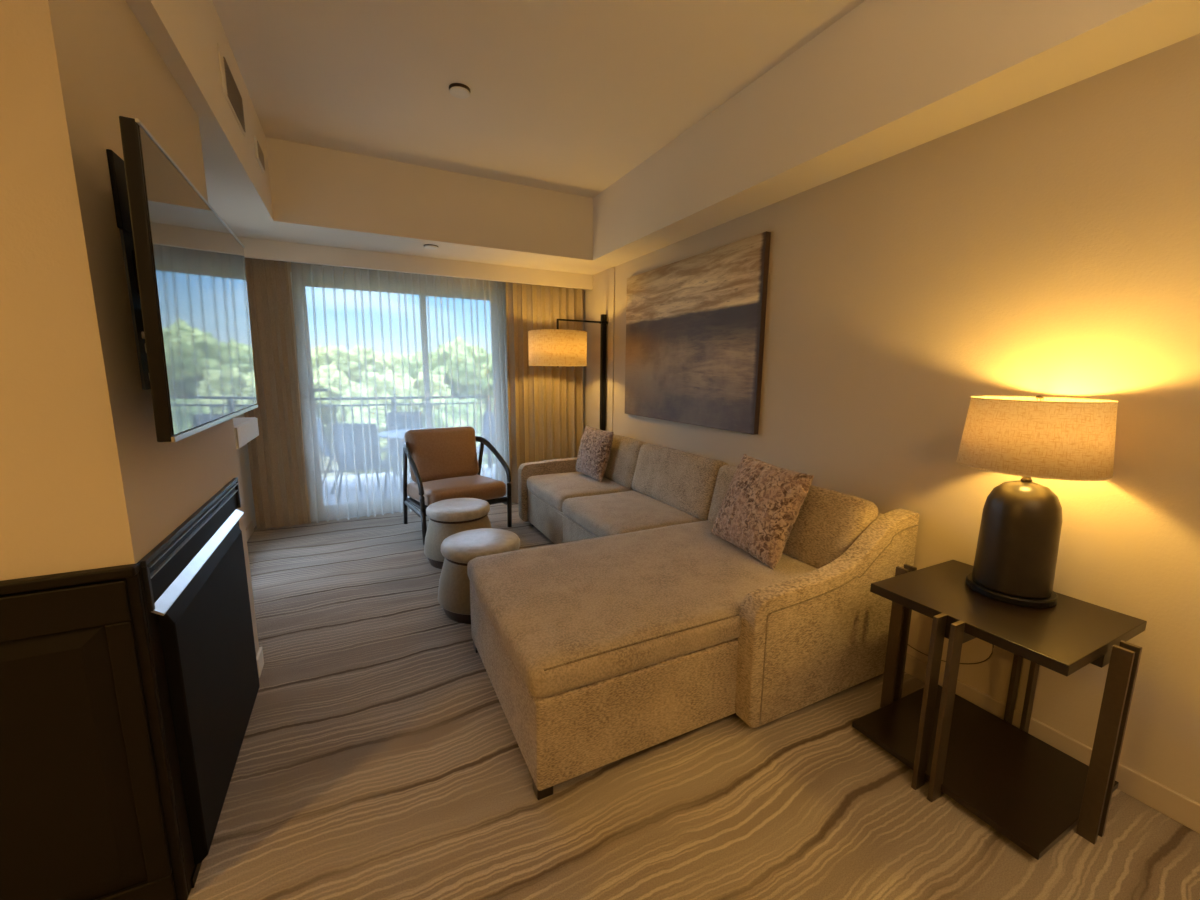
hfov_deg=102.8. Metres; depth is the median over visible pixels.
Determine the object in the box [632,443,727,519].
cushion
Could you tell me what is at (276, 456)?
drape
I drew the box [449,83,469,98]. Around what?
sprinkler cover
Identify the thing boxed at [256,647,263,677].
baseboard
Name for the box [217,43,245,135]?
air vent
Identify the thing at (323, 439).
patio chair
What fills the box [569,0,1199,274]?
ceiling soffit
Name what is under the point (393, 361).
tree
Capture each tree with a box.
[311,344,389,448]
[336,370,450,474]
[379,351,406,372]
[393,335,492,411]
[423,398,494,464]
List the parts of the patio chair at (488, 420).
frame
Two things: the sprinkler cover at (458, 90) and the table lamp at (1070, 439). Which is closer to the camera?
the table lamp at (1070, 439)
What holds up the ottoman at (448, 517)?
on the floor
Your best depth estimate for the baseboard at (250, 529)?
4.33 m
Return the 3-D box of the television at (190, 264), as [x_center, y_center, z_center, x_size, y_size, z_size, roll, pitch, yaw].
[-1.290,-0.446,1.578,0.063,0.692,1.200,-3,10,-27]
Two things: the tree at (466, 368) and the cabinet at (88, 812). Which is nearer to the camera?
the cabinet at (88, 812)
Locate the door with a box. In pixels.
[290,272,504,518]
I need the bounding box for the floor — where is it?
[187,503,1199,899]
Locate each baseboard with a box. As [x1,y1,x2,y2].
[246,521,253,540]
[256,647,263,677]
[905,653,1199,833]
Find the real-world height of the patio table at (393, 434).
0.734 m
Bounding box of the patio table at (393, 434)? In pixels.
[378,428,425,482]
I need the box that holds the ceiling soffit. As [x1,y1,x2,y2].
[266,137,592,271]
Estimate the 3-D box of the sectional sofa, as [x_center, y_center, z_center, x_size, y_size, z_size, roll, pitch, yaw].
[-0.040,0.510,3.360,1.948,0.914,3.208,-4,10,-26]
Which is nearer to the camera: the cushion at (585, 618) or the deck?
the cushion at (585, 618)
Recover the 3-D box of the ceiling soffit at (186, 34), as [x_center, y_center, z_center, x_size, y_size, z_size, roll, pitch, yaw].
[-2.448,-1.488,0.357,2.930,0.660,8.060,-4,10,-26]
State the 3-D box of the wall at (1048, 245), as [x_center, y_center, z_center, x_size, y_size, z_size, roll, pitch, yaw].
[1.490,-0.508,2.519,0.120,3.220,8.060,-4,10,-26]
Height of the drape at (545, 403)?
2.488 m
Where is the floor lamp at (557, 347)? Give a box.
[528,314,607,430]
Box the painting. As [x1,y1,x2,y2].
[625,231,770,434]
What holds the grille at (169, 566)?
attached to the fireplace
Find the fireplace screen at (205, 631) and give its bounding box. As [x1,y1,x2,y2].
[157,524,259,864]
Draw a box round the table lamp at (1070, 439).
[908,395,1117,663]
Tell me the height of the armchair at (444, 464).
0.948 m
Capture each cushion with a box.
[404,426,478,482]
[407,474,505,505]
[467,520,817,697]
[527,472,633,511]
[563,491,701,536]
[603,434,645,488]
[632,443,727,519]
[708,465,877,567]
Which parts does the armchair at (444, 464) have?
leg, rail, arm, seat frame, leg, rail, leg, arm, leg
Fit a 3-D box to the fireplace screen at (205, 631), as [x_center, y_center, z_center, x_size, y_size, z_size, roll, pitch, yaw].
[-1.391,0.770,1.761,0.036,0.828,0.875,-4,10,-26]
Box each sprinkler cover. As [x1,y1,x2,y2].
[424,244,437,249]
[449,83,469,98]
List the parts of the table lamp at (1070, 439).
cord, plate, shade trim, lamp shade, shade trim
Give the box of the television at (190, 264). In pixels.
[119,116,257,441]
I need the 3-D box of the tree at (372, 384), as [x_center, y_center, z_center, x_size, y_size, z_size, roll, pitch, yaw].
[-7.739,1.013,19.847,5.435,8.543,5.805,-5,11,-32]
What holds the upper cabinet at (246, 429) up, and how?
attached to the wall at (242, 453)
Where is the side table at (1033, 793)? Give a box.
[852,560,1146,859]
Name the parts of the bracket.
wall plate, recessed panel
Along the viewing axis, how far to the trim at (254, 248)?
4.47 m
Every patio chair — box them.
[317,418,379,493]
[330,423,402,503]
[385,411,422,485]
[475,411,494,471]
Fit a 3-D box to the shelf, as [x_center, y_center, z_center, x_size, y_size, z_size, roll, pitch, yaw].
[1.469,1.184,1.878,0.590,0.025,0.628,-4,10,-26]
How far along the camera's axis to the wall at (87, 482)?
1.13 m
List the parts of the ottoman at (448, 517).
seat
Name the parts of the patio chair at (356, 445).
frame, leg, leg, leg, frame, armrest, leg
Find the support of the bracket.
attached to the wall at (87, 482)
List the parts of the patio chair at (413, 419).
leg, frame, leg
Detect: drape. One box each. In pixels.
[245,258,310,528]
[506,282,583,503]
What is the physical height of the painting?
1.300 m
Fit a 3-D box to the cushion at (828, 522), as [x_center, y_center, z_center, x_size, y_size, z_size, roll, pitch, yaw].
[1.051,0.379,2.799,0.260,0.436,1.062,-4,10,-26]
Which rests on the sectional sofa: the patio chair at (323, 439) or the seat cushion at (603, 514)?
the seat cushion at (603, 514)
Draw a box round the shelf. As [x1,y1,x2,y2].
[852,685,1118,859]
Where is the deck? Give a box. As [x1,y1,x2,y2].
[322,464,494,504]
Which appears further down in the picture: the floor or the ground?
the floor
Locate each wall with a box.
[0,0,258,655]
[233,413,255,528]
[613,34,1199,803]
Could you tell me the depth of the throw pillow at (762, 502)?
2.51 m
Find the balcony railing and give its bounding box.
[315,395,494,474]
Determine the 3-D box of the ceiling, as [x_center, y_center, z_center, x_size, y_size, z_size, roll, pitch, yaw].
[0.180,-1.895,1.192,3.421,0.120,7.300,-4,10,-26]
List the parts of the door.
handle, sash, sash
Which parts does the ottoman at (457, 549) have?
seat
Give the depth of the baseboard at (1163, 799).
1.84 m
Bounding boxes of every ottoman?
[424,498,491,568]
[438,528,519,623]
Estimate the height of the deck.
0.220 m
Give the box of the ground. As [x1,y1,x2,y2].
[319,447,356,476]
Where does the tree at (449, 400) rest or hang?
on the ground
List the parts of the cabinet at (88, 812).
moulding, raised panel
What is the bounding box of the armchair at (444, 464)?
[403,426,511,544]
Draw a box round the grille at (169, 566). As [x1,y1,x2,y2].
[139,478,240,611]
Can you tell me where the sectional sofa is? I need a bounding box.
[467,434,918,799]
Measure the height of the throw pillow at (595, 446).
0.478 m
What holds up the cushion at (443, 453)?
on the armchair at (444, 464)
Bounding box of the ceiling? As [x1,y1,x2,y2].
[212,0,864,197]
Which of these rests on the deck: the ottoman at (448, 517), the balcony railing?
the balcony railing
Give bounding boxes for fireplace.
[136,478,259,894]
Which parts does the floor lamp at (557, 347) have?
lamp shade, arm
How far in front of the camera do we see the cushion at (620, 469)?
4.27 m
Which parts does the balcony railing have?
post, post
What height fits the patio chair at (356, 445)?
0.943 m
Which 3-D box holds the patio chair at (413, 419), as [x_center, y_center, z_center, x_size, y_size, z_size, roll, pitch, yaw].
[-2.679,-0.045,6.746,0.593,0.943,0.635,-5,11,-31]
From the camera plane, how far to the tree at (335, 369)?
29.19 m
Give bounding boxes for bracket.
[106,149,150,389]
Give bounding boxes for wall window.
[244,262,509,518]
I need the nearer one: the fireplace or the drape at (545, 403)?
the fireplace
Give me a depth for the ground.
43.65 m
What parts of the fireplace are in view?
kick plate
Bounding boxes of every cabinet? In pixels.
[0,563,188,899]
[233,417,258,449]
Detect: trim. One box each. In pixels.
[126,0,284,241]
[236,236,592,289]
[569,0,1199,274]
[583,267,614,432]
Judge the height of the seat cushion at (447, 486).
0.204 m
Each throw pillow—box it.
[575,425,613,481]
[710,453,813,569]
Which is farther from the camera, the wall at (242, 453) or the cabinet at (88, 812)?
the wall at (242, 453)
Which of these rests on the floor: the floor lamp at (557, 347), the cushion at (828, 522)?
the floor lamp at (557, 347)
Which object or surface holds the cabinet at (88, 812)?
attached to the wall at (87, 482)
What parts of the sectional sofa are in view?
arm, panel, arm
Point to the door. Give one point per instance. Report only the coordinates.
(299, 281)
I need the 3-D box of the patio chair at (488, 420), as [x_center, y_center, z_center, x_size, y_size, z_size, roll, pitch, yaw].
[-1.802,-0.063,6.909,0.635,0.943,0.593,-8,12,-41]
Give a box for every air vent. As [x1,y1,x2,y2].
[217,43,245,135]
[254,136,264,173]
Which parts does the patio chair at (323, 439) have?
leg, frame, leg, leg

